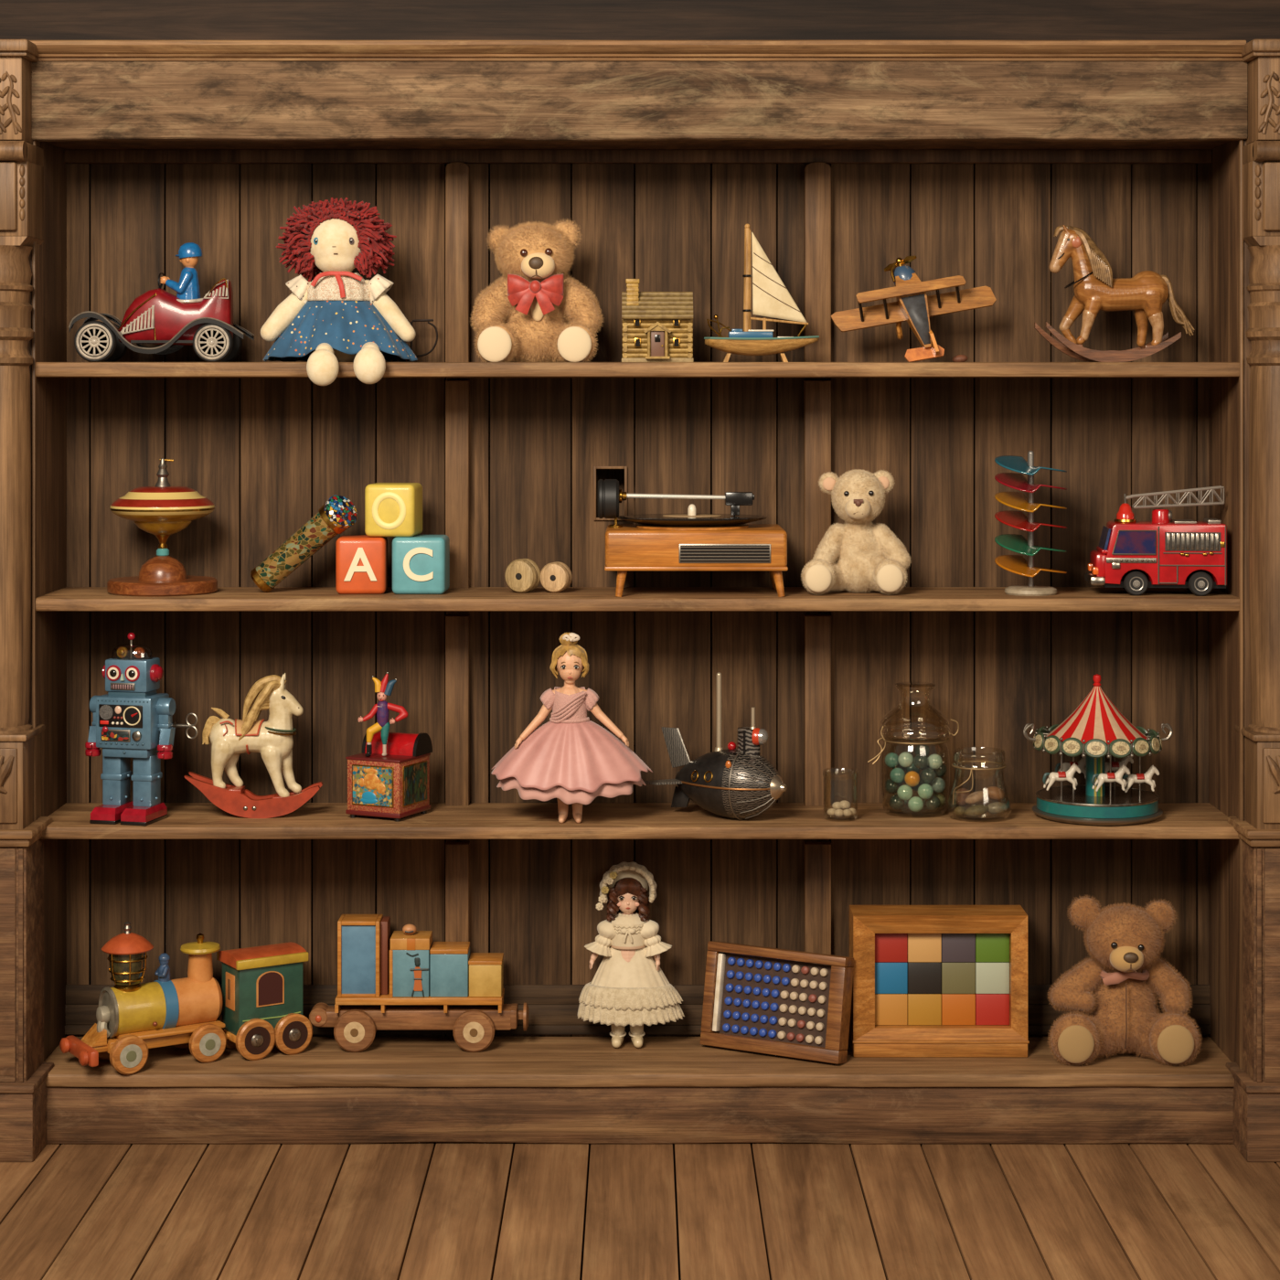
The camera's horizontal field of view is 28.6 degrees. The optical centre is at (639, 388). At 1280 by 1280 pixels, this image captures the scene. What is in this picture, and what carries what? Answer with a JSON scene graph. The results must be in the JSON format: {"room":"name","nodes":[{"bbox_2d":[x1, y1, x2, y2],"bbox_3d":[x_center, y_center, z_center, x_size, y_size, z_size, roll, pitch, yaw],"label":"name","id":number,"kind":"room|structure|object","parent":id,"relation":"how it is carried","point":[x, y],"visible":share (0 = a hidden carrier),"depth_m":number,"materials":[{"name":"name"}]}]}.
{"room":"shop","nodes":[
{"label":"shop","id":0,"kind":"room"},
{"bbox_2d":[0,1141,1279,1279],"bbox_3d":[-0.088,1.347,3.525,3.412,0.045,2.650,0,0,0],"label":"floor","id":1,"kind":"structure","parent":0,"point":[428,1210],"depth_m":4.03,"materials":[{"name":"brown wood"}]},
{"bbox_2d":[0,39,1279,1162],"bbox_3d":[0.000,0.360,4.527,2.385,1.930,0.467,0,0,0],"label":"bookcase","id":2,"kind":"object","parent":1,"relation":"on","point":[844,160],"visible":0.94,"depth_m":4.65,"materials":[{"name":"brown wood"}]},
{"bbox_2d":[85,632,197,826],"bbox_3d":[-0.891,0.600,4.460,0.192,0.333,0.099,0,0,14],"label":"robot","id":3,"kind":"object","parent":2,"relation":"on","point":[133,720],"visible":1,"depth_m":4.44,"materials":[{"name":"blue metal"}]},
{"bbox_2d":[114,705,121,714],"bbox_3d":[-0.920,0.567,4.432,0.013,0.014,0.005,0,0,14],"label":"lamp","id":4,"kind":"object","parent":3,"relation":"on","point":[117,709],"depth_m":4.43,"materials":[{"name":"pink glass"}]},
{"bbox_2d":[111,683,133,689],"bbox_3d":[-0.914,0.526,4.440,0.042,0.008,0.003,0,0,14],"label":"grille","id":5,"kind":"object","parent":3,"relation":"attached to","point":[112,684],"depth_m":4.44,"materials":[{"name":"silver metal"}]},
{"bbox_2d":[59,921,226,1075],"bbox_3d":[-0.879,1.071,4.472,0.277,0.254,0.136,0,0,-32],"label":"locomotive","id":6,"kind":"object","parent":2,"relation":"on","point":[133,1018],"visible":1,"depth_m":4.44,"materials":[{"name":"paint"}]},
{"bbox_2d":[68,242,254,362],"bbox_3d":[-0.857,-0.154,4.515,0.310,0.216,0.125,0,0,0],"label":"car","id":7,"kind":"object","parent":2,"relation":"on","point":[156,316],"visible":1,"depth_m":4.48,"materials":[{"name":"red metal"}]},
{"bbox_2d":[106,458,217,597],"bbox_3d":[-0.860,0.246,4.530,0.196,0.242,0.196,0,0,0],"label":"spinning top","id":8,"kind":"object","parent":2,"relation":"on","point":[162,510],"visible":1,"depth_m":4.48,"materials":[{"name":"red wood"}]},
{"bbox_2d":[184,672,322,818],"bbox_3d":[-0.692,0.639,4.509,0.243,0.256,0.072,0,0,0],"label":"rocking horse","id":9,"kind":"object","parent":2,"relation":"on","point":[229,738],"visible":1,"depth_m":4.49},
{"bbox_2d":[216,941,312,1060],"bbox_3d":[-0.680,1.105,4.548,0.146,0.187,0.121,0,0,-32],"label":"coach","id":10,"kind":"object","parent":2,"relation":"on","point":[262,985],"visible":0.94,"depth_m":4.51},
{"bbox_2d":[250,494,357,592],"bbox_3d":[-0.605,0.279,4.526,0.192,0.175,0.065,0,0,9],"label":"kaleidoscope","id":11,"kind":"object","parent":2,"relation":"on","point":[338,513],"visible":1,"depth_m":4.50,"materials":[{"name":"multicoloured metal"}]},
{"bbox_2d":[260,197,417,385],"bbox_3d":[-0.528,-0.172,4.469,0.273,0.335,0.234,0,0,41],"label":"doll","id":12,"kind":"object","parent":2,"relation":"on","point":[338,315],"visible":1,"depth_m":4.45,"materials":[{"name":"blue fabric"}]},
{"bbox_2d":[335,534,387,594],"bbox_3d":[-0.500,0.317,4.524,0.089,0.101,0.092,0,0,-3],"label":"block","id":13,"kind":"object","parent":2,"relation":"on","point":[361,560],"visible":0.99,"depth_m":4.48,"materials":[{"name":"paint"}]},
{"bbox_2d":[345,672,432,821],"bbox_3d":[-0.451,0.636,4.515,0.113,0.260,0.119,0,0,25],"label":"jack-in-the-box","id":14,"kind":"object","parent":2,"relation":"on","point":[390,776],"visible":1,"depth_m":4.49,"materials":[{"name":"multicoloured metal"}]},
{"bbox_2d":[309,987,528,1052],"bbox_3d":[-0.402,1.150,4.584,0.398,0.097,0.107,0,0,0],"label":"wagon","id":15,"kind":"object","parent":2,"relation":"on","point":[474,1021],"visible":0.99,"depth_m":4.55,"materials":[{"name":"brown wood"}]},
{"bbox_2d":[337,914,390,996],"bbox_3d":[-0.503,1.033,4.584,0.089,0.137,0.067,0,0,0],"label":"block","id":16,"kind":"object","parent":15,"relation":"on","point":[363,940],"visible":0.98,"depth_m":4.55,"materials":[{"name":"paint"}]},
{"bbox_2d":[389,942,432,997],"bbox_3d":[-0.418,1.059,4.583,0.072,0.085,0.072,0,0,0],"label":"toy box","id":17,"kind":"object","parent":15,"relation":"on","point":[409,969],"visible":0.94,"depth_m":4.55,"materials":[{"name":"blue wood"}]},
{"bbox_2d":[390,930,432,949],"bbox_3d":[-0.417,1.006,4.583,0.072,0.021,0.068,0,0,0],"label":"block","id":18,"kind":"object","parent":17,"relation":"on","point":[420,940],"visible":1,"depth_m":4.55,"materials":[{"name":"orange wood"}]},
{"bbox_2d":[402,924,415,934],"bbox_3d":[-0.420,0.986,4.583,0.026,0.019,0.026,0,0,0],"label":"ball","id":19,"kind":"object","parent":18,"relation":"on","point":[408,929],"visible":1,"depth_m":4.58,"materials":[{"name":"pink paint"}]},
{"bbox_2d":[429,941,469,996],"bbox_3d":[-0.346,1.058,4.584,0.068,0.086,0.067,0,0,0],"label":"toy box","id":20,"kind":"object","parent":15,"relation":"on","point":[449,966],"visible":0.95,"depth_m":4.55,"materials":[{"name":"blue wood"}]},
{"bbox_2d":[468,952,503,996],"bbox_3d":[-0.281,1.069,4.584,0.061,0.065,0.069,0,0,0],"label":"toy box","id":21,"kind":"object","parent":15,"relation":"on","point":[485,969],"visible":1,"depth_m":4.55,"materials":[{"name":"yellow wood"}]},
{"bbox_2d":[392,534,449,594],"bbox_3d":[-0.394,0.316,4.524,0.096,0.102,0.098,0,0,2],"label":"block","id":22,"kind":"object","parent":2,"relation":"on","point":[421,563],"visible":0.99,"depth_m":4.48,"materials":[{"name":"paint"}]},
{"bbox_2d":[364,482,422,536],"bbox_3d":[-0.443,0.218,4.526,0.091,0.094,0.093,0,0,6],"label":"block","id":23,"kind":"object","parent":22,"relation":"on","point":[391,509],"visible":1,"depth_m":4.48,"materials":[{"name":"paint"}]},
{"bbox_2d":[404,319,437,362],"bbox_3d":[-0.401,-0.087,4.600,0.064,0.081,0.030,0,0,0],"label":"wire hook","id":24,"kind":"object","parent":2,"relation":"on","point":[413,320],"visible":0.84,"depth_m":4.60,"materials":[{"name":"black metal"}]},
{"bbox_2d":[504,558,540,593],"bbox_3d":[-0.211,0.337,4.524,0.061,0.061,0.037,0,0,22],"label":"spool","id":25,"kind":"object","parent":2,"relation":"on","point":[522,575],"visible":1,"depth_m":4.51,"materials":[{"name":"brown wood"}]},
{"bbox_2d":[469,218,603,362],"bbox_3d":[-0.184,-0.173,4.510,0.225,0.254,0.144,0,0,4],"label":"teddy bear","id":26,"kind":"object","parent":2,"relation":"on","point":[535,299],"visible":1,"depth_m":4.48},
{"bbox_2d":[540,561,572,592],"bbox_3d":[-0.152,0.340,4.529,0.055,0.055,0.037,0,0,15],"label":"spool","id":27,"kind":"object","parent":2,"relation":"on","point":[555,577],"visible":1,"depth_m":4.51,"materials":[{"name":"beige wood"}]},
{"bbox_2d":[491,632,652,822],"bbox_3d":[-0.120,0.599,4.460,0.287,0.334,0.176,0,0,3],"label":"doll","id":28,"kind":"object","parent":2,"relation":"on","point":[570,758],"visible":1,"depth_m":4.42,"materials":[{"name":"pink fabric"}]},
{"bbox_2d":[576,861,684,1047],"bbox_3d":[-0.016,1.030,4.588,0.197,0.333,0.102,0,0,0],"label":"doll","id":29,"kind":"object","parent":2,"relation":"on","point":[629,986],"visible":1,"depth_m":4.56,"materials":[{"name":"beige fabric"}]},
{"bbox_2d":[596,902,603,910],"bbox_3d":[-0.073,0.940,4.561,0.015,0.015,0.006,0,0,0],"label":"flower","id":30,"kind":"object","parent":29,"relation":"on","point":[599,906],"depth_m":4.56,"materials":[{"name":"beige fabric"}]},
{"bbox_2d":[598,895,606,903],"bbox_3d":[-0.068,0.927,4.561,0.015,0.015,0.006,0,0,0],"label":"flower","id":31,"kind":"object","parent":29,"relation":"on","point":[602,898],"depth_m":4.56,"materials":[{"name":"beige fabric"}]},
{"bbox_2d":[601,885,608,894],"bbox_3d":[-0.063,0.910,4.561,0.015,0.015,0.006,0,0,0],"label":"flower","id":32,"kind":"object","parent":29,"relation":"on","point":[604,889],"depth_m":4.56,"materials":[{"name":"yellow fabric"}]},
{"bbox_2d":[606,876,613,885],"bbox_3d":[-0.055,0.893,4.561,0.015,0.015,0.006,0,0,0],"label":"flower","id":33,"kind":"object","parent":29,"relation":"on","point":[609,880],"depth_m":4.56,"materials":[{"name":"beige fabric"}]},
{"bbox_2d":[609,871,617,879],"bbox_3d":[-0.048,0.883,4.561,0.015,0.015,0.006,0,0,0],"label":"flower","id":34,"kind":"object","parent":29,"relation":"on","point":[613,874],"depth_m":4.56,"materials":[{"name":"yellow fabric"}]},
{"bbox_2d":[621,278,693,362],"bbox_3d":[0.031,-0.121,4.518,0.128,0.150,0.123,0,0,0],"label":"house","id":35,"kind":"object","parent":2,"relation":"on","point":[657,326],"visible":0.99,"depth_m":4.47,"materials":[{"name":"wood"}]},
{"bbox_2d":[597,479,788,597],"bbox_3d":[0.092,0.266,4.519,0.335,0.206,0.215,0,0,0],"label":"record player","id":36,"kind":"object","parent":2,"relation":"on","point":[691,540],"visible":1,"depth_m":4.42},
{"bbox_2d":[643,672,787,820],"bbox_3d":[0.147,0.637,4.492,0.254,0.260,0.130,0,0,30],"label":"submarine","id":37,"kind":"object","parent":2,"relation":"on","point":[741,784],"visible":1,"depth_m":4.45,"materials":[{"name":"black metal"}]},
{"bbox_2d":[725,760,731,767],"bbox_3d":[0.156,0.664,4.435,0.011,0.015,0.008,0,0,30],"label":"lamp","id":38,"kind":"object","parent":37,"relation":"on","point":[728,762],"depth_m":4.43,"materials":[{"name":"orange plastic"}]},
{"bbox_2d":[704,224,819,362],"bbox_3d":[0.218,-0.172,4.520,0.207,0.250,0.062,0,0,0],"label":"boat","id":39,"kind":"object","parent":2,"relation":"on","point":[771,298],"visible":1,"depth_m":4.51,"materials":[{"name":"brown wood"}]},
{"bbox_2d":[700,940,853,1064],"bbox_3d":[0.246,1.105,4.534,0.276,0.188,0.072,0,0,29],"label":"abacus","id":40,"kind":"object","parent":2,"relation":"on","point":[761,999],"visible":1,"depth_m":4.53,"materials":[{"name":"brown wood"}]},
{"bbox_2d":[822,768,858,821],"bbox_3d":[0.357,0.723,4.475,0.064,0.088,0.064,0,0,0],"label":"glass jar","id":41,"kind":"object","parent":2,"relation":"on","point":[842,816],"visible":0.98,"depth_m":4.46,"materials":[{"name":"clear glass"}]},
{"bbox_2d":[826,808,835,815],"bbox_3d":[0.341,0.752,4.465,0.018,0.014,0.015,0,0,0],"label":"pebble","id":42,"kind":"object","parent":41,"relation":"in","point":[830,811],"visible":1,"depth_m":4.46,"materials":[{"name":"beige stone"}]},
{"bbox_2d":[832,801,841,810],"bbox_3d":[0.351,0.743,4.475,0.020,0.015,0.016,0,0,0],"label":"pebble","id":43,"kind":"object","parent":41,"relation":"in","point":[836,805],"visible":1,"depth_m":4.47,"materials":[{"name":"beige stone"}]},
{"bbox_2d":[833,809,843,816],"bbox_3d":[0.353,0.752,4.458,0.018,0.014,0.015,0,0,0],"label":"pebble","id":44,"kind":"object","parent":41,"relation":"in","point":[838,812],"visible":1,"depth_m":4.45,"materials":[{"name":"beige stone"}]},
{"bbox_2d":[839,800,850,809],"bbox_3d":[0.364,0.740,4.472,0.021,0.016,0.017,0,0,0],"label":"pebble","id":45,"kind":"object","parent":41,"relation":"in","point":[844,805],"visible":1,"depth_m":4.47,"materials":[{"name":"beige stone"}]},
{"bbox_2d":[842,809,852,816],"bbox_3d":[0.368,0.752,4.460,0.018,0.014,0.015,0,0,0],"label":"pebble","id":46,"kind":"object","parent":41,"relation":"in","point":[847,812],"visible":1,"depth_m":4.45,"materials":[{"name":"beige stone"}]},
{"bbox_2d":[848,808,856,815],"bbox_3d":[0.377,0.752,4.472,0.017,0.013,0.014,0,0,0],"label":"pebble","id":47,"kind":"object","parent":41,"relation":"in","point":[854,811],"visible":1,"depth_m":4.47,"materials":[{"name":"beige stone"}]},
{"bbox_2d":[800,469,910,595],"bbox_3d":[0.386,0.257,4.511,0.195,0.220,0.131,0,0,0],"label":"teddy bear","id":48,"kind":"object","parent":2,"relation":"on","point":[855,555],"visible":1,"depth_m":4.49},
{"bbox_2d":[867,681,959,817],"bbox_3d":[0.500,0.650,4.537,0.139,0.234,0.132,0,0,29],"label":"glass jar","id":49,"kind":"object","parent":2,"relation":"on","point":[908,736],"visible":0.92,"depth_m":4.53,"materials":[{"name":"clear glass"}]},
{"bbox_2d":[884,752,898,767],"bbox_3d":[0.454,0.670,4.532,0.028,0.028,0.028,0,0,0],"label":"marble","id":50,"kind":"object","parent":49,"relation":"in","point":[890,760],"visible":1,"depth_m":4.52},
{"bbox_2d":[884,778,899,793],"bbox_3d":[0.454,0.717,4.534,0.028,0.028,0.028,0,0,0],"label":"marble","id":51,"kind":"object","parent":49,"relation":"in","point":[890,787],"visible":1,"depth_m":4.52},
{"bbox_2d":[888,794,904,810],"bbox_3d":[0.462,0.744,4.520,0.028,0.028,0.028,0,0,0],"label":"marble","id":52,"kind":"object","parent":49,"relation":"in","point":[895,802],"visible":1,"depth_m":4.51},
{"bbox_2d":[889,768,905,783],"bbox_3d":[0.463,0.695,4.514,0.028,0.028,0.028,0,0,0],"label":"marble","id":53,"kind":"object","parent":49,"relation":"in","point":[897,775],"visible":1,"depth_m":4.50},
{"bbox_2d":[892,763,906,770],"bbox_3d":[0.472,0.685,4.575,0.028,0.028,0.028,0,0,0],"label":"marble","id":54,"kind":"object","parent":49,"relation":"in","point":[899,765],"visible":0.16,"depth_m":4.56},
{"bbox_2d":[896,784,912,799],"bbox_3d":[0.475,0.723,4.503,0.028,0.028,0.028,0,0,0],"label":"marble","id":55,"kind":"object","parent":49,"relation":"in","point":[904,792],"visible":1,"depth_m":4.49},
{"bbox_2d":[897,751,913,767],"bbox_3d":[0.477,0.666,4.515,0.028,0.028,0.028,0,0,0],"label":"marble","id":56,"kind":"object","parent":49,"relation":"in","point":[905,759],"visible":1,"depth_m":4.50},
{"bbox_2d":[904,770,919,787],"bbox_3d":[0.487,0.699,4.502,0.028,0.028,0.028,0,0,0],"label":"marble","id":57,"kind":"object","parent":49,"relation":"in","point":[912,778],"visible":1,"depth_m":4.49},
{"bbox_2d":[905,763,919,774],"bbox_3d":[0.497,0.694,4.583,0.028,0.028,0.028,0,0,0],"label":"marble","id":58,"kind":"object","parent":49,"relation":"in","point":[912,767],"visible":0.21,"depth_m":4.57},
{"bbox_2d":[906,791,920,802],"bbox_3d":[0.497,0.744,4.556,0.028,0.028,0.028,0,0,0],"label":"marble","id":59,"kind":"object","parent":49,"relation":"in","point":[914,794],"visible":0.29,"depth_m":4.55},
{"bbox_2d":[910,782,919,791],"bbox_3d":[0.497,0.723,4.583,0.028,0.028,0.028,0,0,0],"label":"marble","id":60,"kind":"object","parent":49,"relation":"in","point":[914,788],"visible":0.27,"depth_m":4.57},
{"bbox_2d":[907,796,923,811],"bbox_3d":[0.494,0.744,4.500,0.028,0.028,0.028,0,0,0],"label":"marble","id":61,"kind":"object","parent":49,"relation":"in","point":[915,804],"visible":1,"depth_m":4.49},
{"bbox_2d":[913,753,928,768],"bbox_3d":[0.504,0.668,4.506,0.028,0.028,0.028,0,0,0],"label":"marble","id":62,"kind":"object","parent":49,"relation":"in","point":[921,761],"visible":1,"depth_m":4.50},
{"bbox_2d":[914,742,929,756],"bbox_3d":[0.508,0.652,4.530,0.028,0.028,0.028,0,0,0],"label":"marble","id":63,"kind":"object","parent":49,"relation":"in","point":[924,749],"visible":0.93,"depth_m":4.52},
{"bbox_2d":[919,774,929,784],"bbox_3d":[0.521,0.711,4.576,0.028,0.028,0.028,0,0,0],"label":"marble","id":64,"kind":"object","parent":49,"relation":"in","point":[921,780],"visible":0.1,"depth_m":4.57},
{"bbox_2d":[917,783,933,799],"bbox_3d":[0.511,0.721,4.500,0.028,0.028,0.028,0,0,0],"label":"marble","id":65,"kind":"object","parent":49,"relation":"in","point":[925,791],"visible":1,"depth_m":4.49},
{"bbox_2d":[920,768,936,783],"bbox_3d":[0.517,0.694,4.507,0.028,0.028,0.028,0,0,0],"label":"marble","id":66,"kind":"object","parent":49,"relation":"in","point":[928,775],"visible":1,"depth_m":4.50},
{"bbox_2d":[925,795,940,810],"bbox_3d":[0.525,0.744,4.511,0.028,0.028,0.028,0,0,0],"label":"marble","id":67,"kind":"object","parent":49,"relation":"in","point":[933,804],"visible":1,"depth_m":4.50},
{"bbox_2d":[928,753,942,769],"bbox_3d":[0.529,0.670,4.514,0.028,0.028,0.028,0,0,0],"label":"marble","id":68,"kind":"object","parent":49,"relation":"in","point":[935,761],"visible":1,"depth_m":4.50},
{"bbox_2d":[929,777,945,792],"bbox_3d":[0.536,0.713,4.521,0.028,0.028,0.028,0,0,0],"label":"marble","id":69,"kind":"object","parent":49,"relation":"in","point":[938,784],"visible":1,"depth_m":4.51},
{"bbox_2d":[932,792,945,808],"bbox_3d":[0.537,0.743,4.537,0.028,0.028,0.028,0,0,0],"label":"marble","id":70,"kind":"object","parent":49,"relation":"in","point":[939,795],"visible":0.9,"depth_m":4.53,"materials":[{"name":"green"}]},
{"bbox_2d":[932,762,947,777],"bbox_3d":[0.540,0.687,4.533,0.028,0.028,0.028,0,0,0],"label":"marble","id":71,"kind":"object","parent":49,"relation":"in","point":[942,771],"visible":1,"depth_m":4.52},
{"bbox_2d":[831,256,996,362],"bbox_3d":[0.493,-0.143,4.518,0.298,0.192,0.091,0,0,0],"label":"biplane","id":72,"kind":"object","parent":2,"relation":"on","point":[912,305],"visible":1,"depth_m":4.51,"materials":[{"name":"brown wood"}]},
{"bbox_2d":[849,905,1029,1057],"bbox_3d":[0.539,1.071,4.551,0.316,0.254,0.101,0,0,0],"label":"puzzle","id":73,"kind":"object","parent":2,"relation":"on","point":[930,981],"visible":0.99,"depth_m":4.54,"materials":[{"name":"brown wood"}]},
{"bbox_2d":[952,354,967,362],"bbox_3d":[0.585,-0.054,4.600,0.028,0.016,0.017,0,0,0],"label":"chip","id":74,"kind":"object","parent":2,"relation":"on","point":[960,357],"visible":0.79,"depth_m":4.59,"materials":[{"name":"brown wood"}]},
{"bbox_2d":[947,747,1011,821],"bbox_3d":[0.606,0.706,4.488,0.114,0.121,0.114,0,0,0],"label":"glass jar","id":75,"kind":"object","parent":2,"relation":"on","point":[987,815],"visible":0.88,"depth_m":4.47,"materials":[{"name":"clear glass"}]},
{"bbox_2d":[953,806,965,815],"bbox_3d":[0.570,0.751,4.470,0.023,0.016,0.023,0,0,0],"label":"stone","id":76,"kind":"object","parent":75,"relation":"in","point":[959,810],"visible":1,"depth_m":4.46,"materials":[{"name":"stone"}]},
{"bbox_2d":[954,788,970,806],"bbox_3d":[0.575,0.727,4.475,0.029,0.033,0.026,0,0,0],"label":"stone","id":77,"kind":"object","parent":75,"relation":"in","point":[959,797],"visible":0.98,"depth_m":4.47,"materials":[{"name":"brown stone"}]},
{"bbox_2d":[964,790,986,804],"bbox_3d":[0.596,0.726,4.460,0.038,0.024,0.026,0,0,0],"label":"stone","id":78,"kind":"object","parent":75,"relation":"in","point":[977,796],"visible":1,"depth_m":4.45,"materials":[{"name":"brown stone"}]},
{"bbox_2d":[964,804,989,816],"bbox_3d":[0.597,0.748,4.459,0.045,0.021,0.026,0,0,0],"label":"stone","id":79,"kind":"object","parent":75,"relation":"in","point":[976,810],"visible":1,"depth_m":4.45,"materials":[{"name":"stone"}]},
{"bbox_2d":[984,786,1004,800],"bbox_3d":[0.632,0.721,4.475,0.037,0.025,0.029,0,0,0],"label":"stone","id":80,"kind":"object","parent":75,"relation":"in","point":[993,793],"visible":1,"depth_m":4.46,"materials":[{"name":"brown stone"}]},
{"bbox_2d":[987,801,1007,814],"bbox_3d":[0.633,0.744,4.462,0.039,0.021,0.026,0,0,0],"label":"stone","id":81,"kind":"object","parent":75,"relation":"in","point":[996,807],"visible":1,"depth_m":4.45,"materials":[{"name":"grey stone"}]},
{"bbox_2d":[994,450,1066,596],"bbox_3d":[0.699,0.239,4.495,0.128,0.256,0.128,0,0,0],"label":"tower","id":82,"kind":"object","parent":2,"relation":"on","point":[1018,564],"visible":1,"depth_m":4.48,"materials":[{"name":"multicoloured metal"}]},
{"bbox_2d":[1023,674,1173,825],"bbox_3d":[0.819,0.639,4.505,0.231,0.255,0.231,0,0,45],"label":"carousel","id":83,"kind":"object","parent":2,"relation":"on","point":[1096,729],"visible":1,"depth_m":4.45,"materials":[{"name":"multicoloured metal"}]},
{"bbox_2d":[1034,224,1194,362],"bbox_3d":[0.856,-0.170,4.525,0.284,0.248,0.070,0,0,0],"label":"rocking horse","id":84,"kind":"object","parent":2,"relation":"on","point":[1095,289],"visible":1,"depth_m":4.50},
{"bbox_2d":[1047,894,1202,1066],"bbox_3d":[0.860,1.057,4.501,0.263,0.286,0.150,0,0,0],"label":"teddy bear","id":85,"kind":"object","parent":2,"relation":"on","point":[1117,988],"visible":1,"depth_m":4.47},
{"bbox_2d":[1084,485,1226,596],"bbox_3d":[0.924,0.271,4.509,0.241,0.193,0.126,0,0,5],"label":"fire engine","id":86,"kind":"object","parent":2,"relation":"on","point":[1169,552],"visible":1,"depth_m":4.45,"materials":[{"name":"red metal"}]},
{"bbox_2d":[0,0,1279,1036],"bbox_3d":[0.000,0.067,4.780,4.400,2.515,0.040,0,0,0],"label":"wall","id":87,"kind":"structure","parent":0,"point":[1248,20],"depth_m":4.76,"materials":[{"name":"brown wood"}]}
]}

